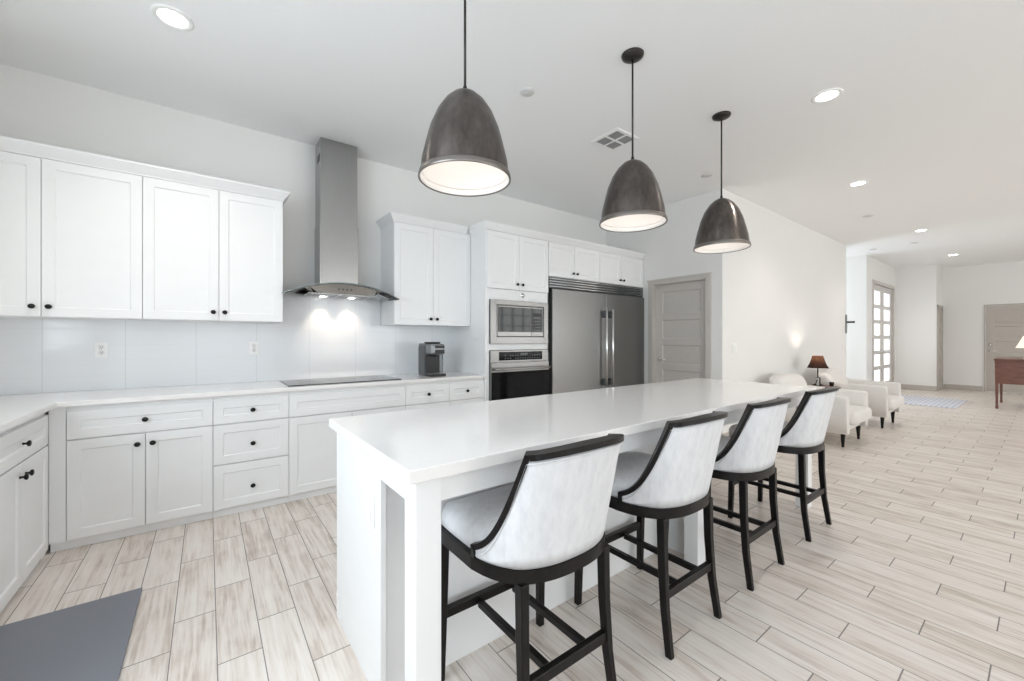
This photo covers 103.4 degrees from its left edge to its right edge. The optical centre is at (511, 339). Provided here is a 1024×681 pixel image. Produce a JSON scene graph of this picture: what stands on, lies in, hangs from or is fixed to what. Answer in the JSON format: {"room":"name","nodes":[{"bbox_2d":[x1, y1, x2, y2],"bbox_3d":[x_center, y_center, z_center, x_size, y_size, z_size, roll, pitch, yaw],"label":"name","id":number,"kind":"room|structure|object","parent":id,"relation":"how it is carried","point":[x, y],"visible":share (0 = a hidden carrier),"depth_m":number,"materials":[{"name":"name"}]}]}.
{"room":"kitchen","nodes":[
{"label":"kitchen","id":0,"kind":"room"},
{"bbox_2d":[0,63,605,521],"bbox_3d":[-1.111,-0.286,4.577,6.690,3.158,0.120,0,0,-37],"label":"wall","id":1,"kind":"structure","parent":0,"point":[34,107],"depth_m":3.56,"materials":[{"name":"paint"}]},
{"bbox_2d":[0,151,147,320],"bbox_3d":[-3.128,-0.653,2.720,0.987,1.020,0.416,0,0,-37],"label":"upper cabinet","id":2,"kind":"object","parent":1,"relation":"attached to","point":[71,235],"visible":0.99,"depth_m":2.67,"materials":[{"name":"white paint"}]},
{"bbox_2d":[0,136,290,205],"bbox_3d":[-2.752,-1.201,2.997,1.908,0.075,0.425,0,0,-37],"label":"crown molding","id":3,"kind":"structure","parent":2,"relation":"on","point":[7,144],"depth_m":2.83,"materials":[{"name":"white paint"}]},
{"bbox_2d":[95,342,107,357],"bbox_3d":[-3.058,0.080,3.013,0.072,0.115,0.007,0,0,-37],"label":"wall outlet","id":4,"kind":"object","parent":1,"relation":"attached to","point":[101,348],"visible":1,"depth_m":3.01,"materials":[{"name":"white plastic"}]},
{"bbox_2d":[143,177,282,322],"bbox_3d":[-2.382,-0.653,3.282,0.876,1.020,0.416,0,0,-37],"label":"upper cabinet","id":5,"kind":"object","parent":1,"relation":"attached to","point":[210,255],"visible":1,"depth_m":3.10,"materials":[{"name":"white paint"}]},
{"bbox_2d":[0,293,454,394],"bbox_3d":[-2.167,-0.024,3.698,3.705,0.805,0.013,0,0,-37],"label":"backsplash","id":6,"kind":"structure","parent":1,"relation":"attached to","point":[317,337],"depth_m":3.42,"materials":[{"name":"white tile"}]},
{"bbox_2d":[249,342,258,354],"bbox_3d":[-2.291,0.078,3.591,0.072,0.115,0.007,0,0,-37],"label":"wall outlet","id":7,"kind":"object","parent":1,"relation":"attached to","point":[253,346],"visible":1,"depth_m":3.59,"materials":[{"name":"white plastic"}]},
{"bbox_2d":[281,137,398,302],"bbox_3d":[-1.612,-1.121,3.780,0.980,1.483,0.547,0,0,-37],"label":"range hood","id":8,"kind":"object","parent":1,"relation":"attached to","point":[336,231],"visible":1,"depth_m":3.80,"materials":[{"name":"silver metal"}]},
{"bbox_2d":[295,284,380,299],"bbox_3d":[-1.634,-0.446,3.800,0.650,0.083,0.487,0,0,-37],"label":"hood","id":9,"kind":"object","parent":8,"relation":"attached to","point":[341,291],"depth_m":3.66,"materials":[{"name":"silver metal"}]},
{"bbox_2d":[381,221,469,326],"bbox_3d":[-0.917,-0.653,4.385,0.873,1.020,0.416,0,0,-37],"label":"upper cabinet","id":10,"kind":"object","parent":1,"relation":"attached to","point":[427,269],"visible":1,"depth_m":4.21,"materials":[{"name":"white paint"}]},
{"bbox_2d":[376,211,645,259],"bbox_3d":[0.258,-1.201,5.065,3.667,0.075,0.741,0,0,-37],"label":"crown molding","id":11,"kind":"structure","parent":1,"relation":"attached to","point":[485,224],"depth_m":4.42,"materials":[{"name":"white paint"}]},
{"bbox_2d":[0,0,1023,267],"bbox_3d":[6.420,-1.915,3.643,17.760,0.100,11.500,0,0,-37],"label":"ceiling","id":12,"kind":"structure","parent":0,"point":[929,112],"depth_m":2.96,"materials":[{"name":"paint"}]},
{"bbox_2d":[150,4,193,30],"bbox_3d":[-1.967,-1.860,2.348,0.196,0.008,0.196,0,0,-37],"label":"recessed light","id":13,"kind":"object","parent":12,"relation":"in","point":[174,18],"visible":1,"depth_m":2.34,"materials":[{"name":"white plastic"}]},
{"bbox_2d":[418,0,510,196],"bbox_3d":[-0.220,-1.302,1.893,0.429,1.123,0.429,0,0,-37],"label":"pendant lamp","id":14,"kind":"object","parent":12,"relation":"hanging from","point":[464,155],"visible":1,"depth_m":1.77,"materials":[{"name":"grey metal"}]},
{"bbox_2d":[520,87,533,96],"bbox_3d":[0.113,-1.856,3.049,0.110,0.016,0.110,0,0,-37],"label":"smoke detector","id":15,"kind":"object","parent":12,"relation":"attached to","point":[526,92],"visible":1,"depth_m":3.04,"materials":[{"name":"grey plastic"}]},
{"bbox_2d":[591,128,638,150],"bbox_3d":[0.962,-1.858,3.778,0.310,0.011,0.310,0,0,-37],"label":"ceiling vent","id":16,"kind":"object","parent":12,"relation":"in","point":[617,138],"visible":0.99,"depth_m":3.77,"materials":[{"name":"white plastic"}]},
{"bbox_2d":[599,47,667,232],"bbox_3d":[0.791,-1.309,2.654,0.429,1.109,0.429,0,0,-37],"label":"pendant lamp","id":17,"kind":"object","parent":12,"relation":"hanging from","point":[633,202],"visible":1,"depth_m":2.54,"materials":[{"name":"grey metal"}]},
{"bbox_2d":[701,173,712,177],"bbox_3d":[2.212,-1.858,4.594,0.124,0.012,0.124,0,0,-37],"label":"cover plate","id":18,"kind":"object","parent":12,"relation":"attached to","point":[705,175],"visible":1,"depth_m":4.58,"materials":[{"name":"grey plastic"}]},
{"bbox_2d":[693,111,750,253],"bbox_3d":[1.746,-1.309,3.373,0.429,1.109,0.429,0,0,-37],"label":"pendant lamp","id":19,"kind":"object","parent":12,"relation":"hanging from","point":[722,228],"visible":1,"depth_m":3.26,"materials":[{"name":"grey metal"}]},
{"bbox_2d":[811,88,843,103],"bbox_3d":[2.413,-1.860,3.099,0.196,0.008,0.196,0,0,-37],"label":"recessed light","id":20,"kind":"object","parent":12,"relation":"in","point":[827,95],"visible":1,"depth_m":3.09,"materials":[{"name":"white"}]},
{"bbox_2d":[847,180,868,186],"bbox_3d":[4.142,-1.860,4.845,0.196,0.008,0.196,0,0,-37],"label":"recessed light","id":21,"kind":"object","parent":12,"relation":"in","point":[862,182],"visible":1,"depth_m":4.83,"materials":[{"name":"white"}]},
{"bbox_2d":[913,229,928,231],"bbox_3d":[7.005,-1.860,6.931,0.196,0.008,0.196,0,0,-37],"label":"recessed light","id":22,"kind":"object","parent":12,"relation":"in","point":[919,230],"visible":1,"depth_m":6.93,"materials":[{"name":"white"}]},
{"bbox_2d":[0,389,1023,680],"bbox_3d":[6.420,1.333,3.643,17.760,0.080,11.500,0,0,-37],"label":"floor","id":23,"kind":"structure","parent":0,"point":[917,572],"depth_m":2.11,"materials":[{"name":"beige tile"}]},
{"bbox_2d":[0,414,47,612],"bbox_3d":[-2.696,0.851,1.869,0.630,0.884,0.828,0,0,-37],"label":"base cabinet","id":24,"kind":"object","parent":23,"relation":"on","point":[23,448],"visible":1,"depth_m":2.04,"materials":[{"name":"white paint"}]},
{"bbox_2d":[0,588,141,680],"bbox_3d":[-1.523,1.286,1.181,0.477,0.012,1.920,0,0,-37],"label":"kitchen mat","id":25,"kind":"object","parent":23,"relation":"on","point":[88,641],"visible":1,"depth_m":1.71,"materials":[{"name":"grey rubber"}]},
{"bbox_2d":[49,397,212,552],"bbox_3d":[-2.635,0.851,2.895,0.791,0.884,0.650,0,0,-37],"label":"base cabinet","id":26,"kind":"object","parent":23,"relation":"on","point":[117,470],"visible":0.98,"depth_m":2.63,"materials":[{"name":"white paint"}]},
{"bbox_2d":[213,392,288,517],"bbox_3d":[-2.126,0.851,3.278,0.479,0.884,0.650,0,0,-37],"label":"base cabinet","id":27,"kind":"object","parent":23,"relation":"on","point":[251,431],"visible":0.99,"depth_m":3.04,"materials":[{"name":"white paint"}]},
{"bbox_2d":[288,384,404,501],"bbox_3d":[-1.550,0.851,3.712,0.959,0.884,0.650,0,0,-37],"label":"base cabinet","id":28,"kind":"object","parent":23,"relation":"on","point":[312,454],"visible":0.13,"depth_m":3.34,"materials":[{"name":"white paint"}]},
{"bbox_2d":[405,378,483,409],"bbox_3d":[-0.819,0.851,4.261,0.866,0.884,0.650,0,0,-37],"label":"base cabinet","id":29,"kind":"object","parent":23,"relation":"on","point":[420,395],"visible":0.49,"depth_m":4.00,"materials":[{"name":"white paint"}]},
{"bbox_2d":[455,229,547,400],"bbox_3d":[-0.118,0.065,4.789,0.881,2.456,0.730,0,0,-37],"label":"oven tower","id":30,"kind":"object","parent":23,"relation":"on","point":[503,266],"visible":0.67,"depth_m":4.46,"materials":[{"name":"white paint"}]},
{"bbox_2d":[489,299,547,343],"bbox_3d":[-0.026,-0.188,4.699,0.818,0.476,0.421,0,0,-37],"label":"microwave","id":31,"kind":"object","parent":30,"relation":"in","point":[510,322],"visible":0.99,"depth_m":4.51,"materials":[{"name":"silver metal"}]},
{"bbox_2d":[489,349,550,400],"bbox_3d":[-0.051,0.480,4.734,0.820,0.717,0.640,0,0,-37],"label":"wall oven","id":32,"kind":"object","parent":30,"relation":"in","point":[512,373],"visible":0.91,"depth_m":4.49,"materials":[{"name":"silver metal"}]},
{"bbox_2d":[441,433,623,680],"bbox_3d":[0.083,0.807,1.478,0.548,0.973,0.579,0,0,-37],"label":"bar stool","id":33,"kind":"object","parent":23,"relation":"on","point":[547,525],"visible":0.98,"depth_m":1.28,"materials":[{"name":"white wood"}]},
{"bbox_2d":[337,395,811,680],"bbox_3d":[0.739,0.853,2.523,3.261,0.881,0.928,0,0,-37],"label":"kitchen island","id":34,"kind":"object","parent":23,"relation":"on","point":[389,574],"visible":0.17,"depth_m":1.53,"materials":[{"name":"white paint"}]},
{"bbox_2d":[329,378,815,484],"bbox_3d":[0.744,0.392,2.508,3.299,0.040,0.948,0,0,-37],"label":"island countertop","id":35,"kind":"structure","parent":34,"relation":"on","point":[423,444],"depth_m":1.85,"materials":[{"name":"white stone"}]},
{"bbox_2d":[548,277,643,393],"bbox_3d":[1.001,0.274,5.583,1.847,2.038,0.772,0,0,-37],"label":"refrigerator","id":36,"kind":"object","parent":23,"relation":"on","point":[596,330],"visible":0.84,"depth_m":5.23,"materials":[{"name":"grey metal"}]},
{"bbox_2d":[548,241,599,282],"bbox_3d":[0.596,-0.956,5.327,0.900,0.414,0.730,0,0,-37],"label":"upper cabinet","id":37,"kind":"object","parent":36,"relation":"on","point":[564,261],"visible":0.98,"depth_m":5.04,"materials":[{"name":"white paint"}]},
{"bbox_2d":[599,251,642,287],"bbox_3d":[1.337,-0.956,5.885,0.953,0.414,0.730,0,0,-37],"label":"upper cabinet","id":38,"kind":"object","parent":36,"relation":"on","point":[615,269],"visible":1,"depth_m":5.59,"materials":[{"name":"white paint"}]},
{"bbox_2d":[574,411,727,659],"bbox_3d":[0.678,0.807,1.926,0.548,0.973,0.579,0,0,-37],"label":"bar stool","id":39,"kind":"object","parent":23,"relation":"on","point":[673,481],"visible":0.97,"depth_m":1.71,"materials":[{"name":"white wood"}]},
{"bbox_2d":[668,397,790,590],"bbox_3d":[1.270,0.807,2.371,0.548,0.973,0.579,0,0,-37],"label":"bar stool","id":40,"kind":"object","parent":23,"relation":"on","point":[749,454],"visible":0.81,"depth_m":2.13,"materials":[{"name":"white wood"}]},
{"bbox_2d":[728,387,838,541],"bbox_3d":[1.937,0.807,2.873,0.548,0.973,0.579,0,0,-37],"label":"bar stool","id":41,"kind":"object","parent":23,"relation":"on","point":[804,434],"visible":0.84,"depth_m":2.64,"materials":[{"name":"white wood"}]},
{"bbox_2d":[769,373,871,446],"bbox_3d":[4.029,0.889,5.307,0.944,0.811,0.935,0,0,-37],"label":"armchair","id":42,"kind":"object","parent":23,"relation":"on","point":[850,409],"visible":0.53,"depth_m":5.05,"materials":[{"name":"beige fabric"}]},
{"bbox_2d":[850,405,871,424],"bbox_3d":[4.102,0.941,5.209,0.700,0.165,0.690,0,0,-37],"label":"seat cushion","id":43,"kind":"object","parent":42,"relation":"on","point":[858,413],"depth_m":4.89,"materials":[{"name":"beige fabric"}]},
{"bbox_2d":[807,384,840,388],"bbox_3d":[4.678,1.006,6.124,0.470,0.596,0.470,0,0,-37],"label":"side table","id":44,"kind":"object","parent":23,"relation":"on","point":[807,384],"visible":0.17,"depth_m":6.05,"materials":[{"name":"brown wood"}]},
{"bbox_2d":[814,377,820,385],"bbox_3d":[4.596,0.642,6.108,0.058,0.130,0.100,0,0,10],"label":"picture frame","id":45,"kind":"object","parent":44,"relation":"on","point":[818,380],"visible":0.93,"depth_m":6.09,"materials":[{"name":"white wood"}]},
{"bbox_2d":[807,356,828,385],"bbox_3d":[4.715,0.481,6.240,0.274,0.452,0.274,0,0,-3],"label":"table lamp","id":46,"kind":"object","parent":44,"relation":"on","point":[817,362],"visible":0.8,"depth_m":6.17,"materials":[{"name":"brown fabric"}]},
{"bbox_2d":[818,368,904,427],"bbox_3d":[5.437,0.889,6.329,0.944,0.811,0.935,0,0,-37],"label":"armchair","id":47,"kind":"object","parent":23,"relation":"on","point":[884,398],"visible":0.65,"depth_m":6.06,"materials":[{"name":"beige fabric"}]},
{"bbox_2d":[888,394,904,409],"bbox_3d":[5.510,0.941,6.231,0.700,0.165,0.690,0,0,-37],"label":"seat cushion","id":48,"kind":"object","parent":47,"relation":"on","point":[895,401],"depth_m":5.88,"materials":[{"name":"beige fabric"}]},
{"bbox_2d":[901,395,966,408],"bbox_3d":[8.539,1.287,8.486,1.650,0.011,1.210,0,0,-37],"label":"rug","id":49,"kind":"object","parent":23,"relation":"on","point":[912,400],"visible":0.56,"depth_m":8.32,"materials":[{"name":"white fabric"}]},
{"bbox_2d":[994,357,1023,408],"bbox_3d":[9.605,0.828,7.693,1.280,0.930,0.531,0,0,-37],"label":"sideboard","id":50,"kind":"object","parent":23,"relation":"on","point":[1008,370],"visible":1,"depth_m":7.42,"materials":[{"name":"brown wood"}]},
{"bbox_2d":[1016,336,1023,358],"bbox_3d":[9.486,0.153,7.434,0.300,0.420,0.300,0,0,-37],"label":"lamp","id":51,"kind":"object","parent":50,"relation":"on","point":[1021,343],"visible":1,"depth_m":7.45,"materials":[{"name":"white fabric"}]},
{"bbox_3d":[-2.196,0.851,1.205,0.630,0.884,0.826,0,0,-37],"label":"base cabinet","id":52,"kind":"object","parent":23,"relation":"on","visible":0},
{"bbox_2d":[0,371,485,432],"bbox_3d":[-1.444,0.394,2.736,3.700,0.030,2.389,0,0,-37],"label":"countertop","id":53,"kind":"structure","parent":52,"relation":"on","point":[17,409],"depth_m":2.82,"materials":[{"name":"white stone"}]},
{"bbox_2d":[280,375,400,386],"bbox_3d":[-1.557,0.375,3.706,0.940,0.007,0.485,0,0,-37],"label":"cooktop","id":54,"kind":"object","parent":53,"relation":"in","point":[303,382],"visible":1,"depth_m":3.64,"materials":[{"name":"black glass"}]},
{"bbox_2d":[418,342,445,376],"bbox_3d":[-0.827,0.203,4.224,0.193,0.350,0.315,0,0,-37],"label":"coffee machine","id":55,"kind":"object","parent":53,"relation":"on","point":[430,354],"visible":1,"depth_m":4.18,"materials":[{"name":"grey plastic"}]},
{"bbox_2d":[425,372,445,376],"bbox_3d":[-0.786,0.363,4.150,0.170,0.031,0.147,0,0,-37],"label":"drip tray","id":56,"kind":"object","parent":55,"relation":"on","point":[430,374],"depth_m":4.10,"materials":[{"name":"silver metal"}]},
{"bbox_2d":[606,191,712,383],"bbox_3d":[2.064,-0.286,5.822,0.120,3.158,1.710,0,0,-37],"label":"wall","id":57,"kind":"structure","parent":0,"point":[668,248],"depth_m":5.54,"materials":[{"name":"paint"}]},
{"bbox_2d":[647,272,712,382],"bbox_3d":[2.285,0.224,5.504,0.147,2.138,0.942,0,0,-37],"label":"door frame","id":58,"kind":"structure","parent":57,"relation":"attached to","point":[707,277],"depth_m":5.49,"materials":[{"name":"beige paint"}]},
{"bbox_2d":[656,280,704,382],"bbox_3d":[2.291,0.260,5.509,0.094,2.056,0.766,0,0,-37],"label":"door","id":59,"kind":"structure","parent":57,"relation":"in","point":[680,307],"depth_m":5.53,"materials":[{"name":"beige paint"}]},
{"bbox_2d":[713,189,845,434],"bbox_3d":[4.592,-0.286,6.579,5.070,3.158,0.120,0,0,-37],"label":"wall","id":60,"kind":"structure","parent":0,"point":[781,298],"depth_m":6.00,"materials":[{"name":"paint"}]},
{"bbox_2d":[732,344,736,352],"bbox_3d":[2.853,0.113,5.189,0.118,0.115,0.009,0,0,-37],"label":"light switch","id":61,"kind":"object","parent":60,"relation":"attached to","point":[734,346],"visible":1,"depth_m":5.18,"materials":[{"name":"white plastic"}]},
{"bbox_2d":[845,315,854,332],"bbox_3d":[6.665,-0.302,7.973,0.070,0.370,0.144,0,0,-37],"label":"wall hook","id":62,"kind":"object","parent":60,"relation":"attached to","point":[846,321],"visible":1,"depth_m":8.01,"materials":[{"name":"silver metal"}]},
{"bbox_2d":[846,256,858,378],"bbox_3d":[7.227,-0.286,9.854,0.120,3.158,1.945,0,0,-37],"label":"wall","id":63,"kind":"structure","parent":0,"point":[852,263],"depth_m":9.14,"materials":[{"name":"paint"}]},
{"bbox_2d":[859,255,895,381],"bbox_3d":[8.922,-0.286,9.838,2.810,3.158,0.120,0,0,-37],"label":"wall","id":64,"kind":"structure","parent":0,"point":[870,268],"depth_m":9.05,"materials":[{"name":"paint"}]},
{"bbox_2d":[874,284,885,380],"bbox_3d":[8.682,0.001,9.599,0.975,2.575,0.123,0,0,-37],"label":"door","id":65,"kind":"structure","parent":64,"relation":"in","point":[878,351],"depth_m":9.71,"materials":[{"name":"beige paint"}]},
{"bbox_2d":[873,279,894,381],"bbox_3d":[9.051,-0.037,9.925,2.120,2.660,0.136,0,0,-37],"label":"door frame","id":66,"kind":"structure","parent":64,"relation":"attached to","point":[875,282],"depth_m":10.47,"materials":[{"name":"beige paint"}]},
{"bbox_2d":[882,287,891,381],"bbox_3d":[9.466,0.001,10.189,0.975,2.575,0.123,0,0,-37],"label":"door","id":67,"kind":"structure","parent":64,"relation":"in","point":[886,293],"depth_m":10.24,"materials":[{"name":"beige paint"}]},
{"bbox_2d":[896,264,936,385],"bbox_3d":[10.317,-0.286,10.421,0.120,3.158,0.865,0,0,-37],"label":"wall","id":68,"kind":"structure","parent":0,"point":[916,286],"depth_m":10.32,"materials":[{"name":"paint"}]},
{"bbox_2d":[901,384,935,390],"bbox_3d":[10.305,1.231,10.325,0.014,0.125,0.725,0,0,-37],"label":"baseboard","id":69,"kind":"structure","parent":68,"relation":"attached to","point":[903,386],"depth_m":10.28,"materials":[{"name":"beige paint"}]},
{"bbox_2d":[937,265,941,388],"bbox_3d":[10.960,-0.286,10.440,0.930,3.158,0.120,0,0,-37],"label":"wall","id":70,"kind":"structure","parent":0,"point":[939,269],"depth_m":10.42,"materials":[{"name":"paint"}]},
{"bbox_2d":[938,308,941,389],"bbox_3d":[10.935,0.244,10.349,0.670,2.090,0.094,0,0,-37],"label":"door","id":71,"kind":"structure","parent":70,"relation":"in","point":[939,309],"depth_m":10.46,"materials":[{"name":"beige paint"}]},
{"bbox_2d":[937,304,942,388],"bbox_3d":[10.944,0.213,10.341,0.835,2.160,0.015,0,0,-37],"label":"door frame","id":72,"kind":"structure","parent":70,"relation":"attached to","point":[938,306],"depth_m":10.32,"materials":[{"name":"beige paint"}]},
{"bbox_2d":[942,260,1023,390],"bbox_3d":[13.799,-0.286,7.375,0.120,3.158,8.190,0,0,-37],"label":"wall","id":73,"kind":"structure","parent":0,"point":[966,290],"depth_m":10.22,"materials":[{"name":"paint"}]},
{"bbox_2d":[944,384,982,390],"bbox_3d":[11.495,1.231,10.322,0.015,0.125,0.670,0,0,-37],"label":"baseboard","id":74,"kind":"structure","parent":73,"relation":"attached to","point":[946,386],"depth_m":10.31,"materials":[{"name":"beige paint"}]},
{"bbox_2d":[984,303,1023,390],"bbox_3d":[12.093,0.221,9.527,0.015,2.145,1.280,0,0,-37],"label":"door frame","id":75,"kind":"structure","parent":73,"relation":"attached to","point":[1014,303],"depth_m":10.01,"materials":[{"name":"beige paint"}]},
{"bbox_2d":[986,304,1023,393],"bbox_3d":[12.102,0.233,9.537,0.094,2.110,1.215,0,0,-37],"label":"door","id":76,"kind":"structure","parent":73,"relation":"in","point":[1004,323],"depth_m":9.81,"materials":[{"name":"beige paint"}]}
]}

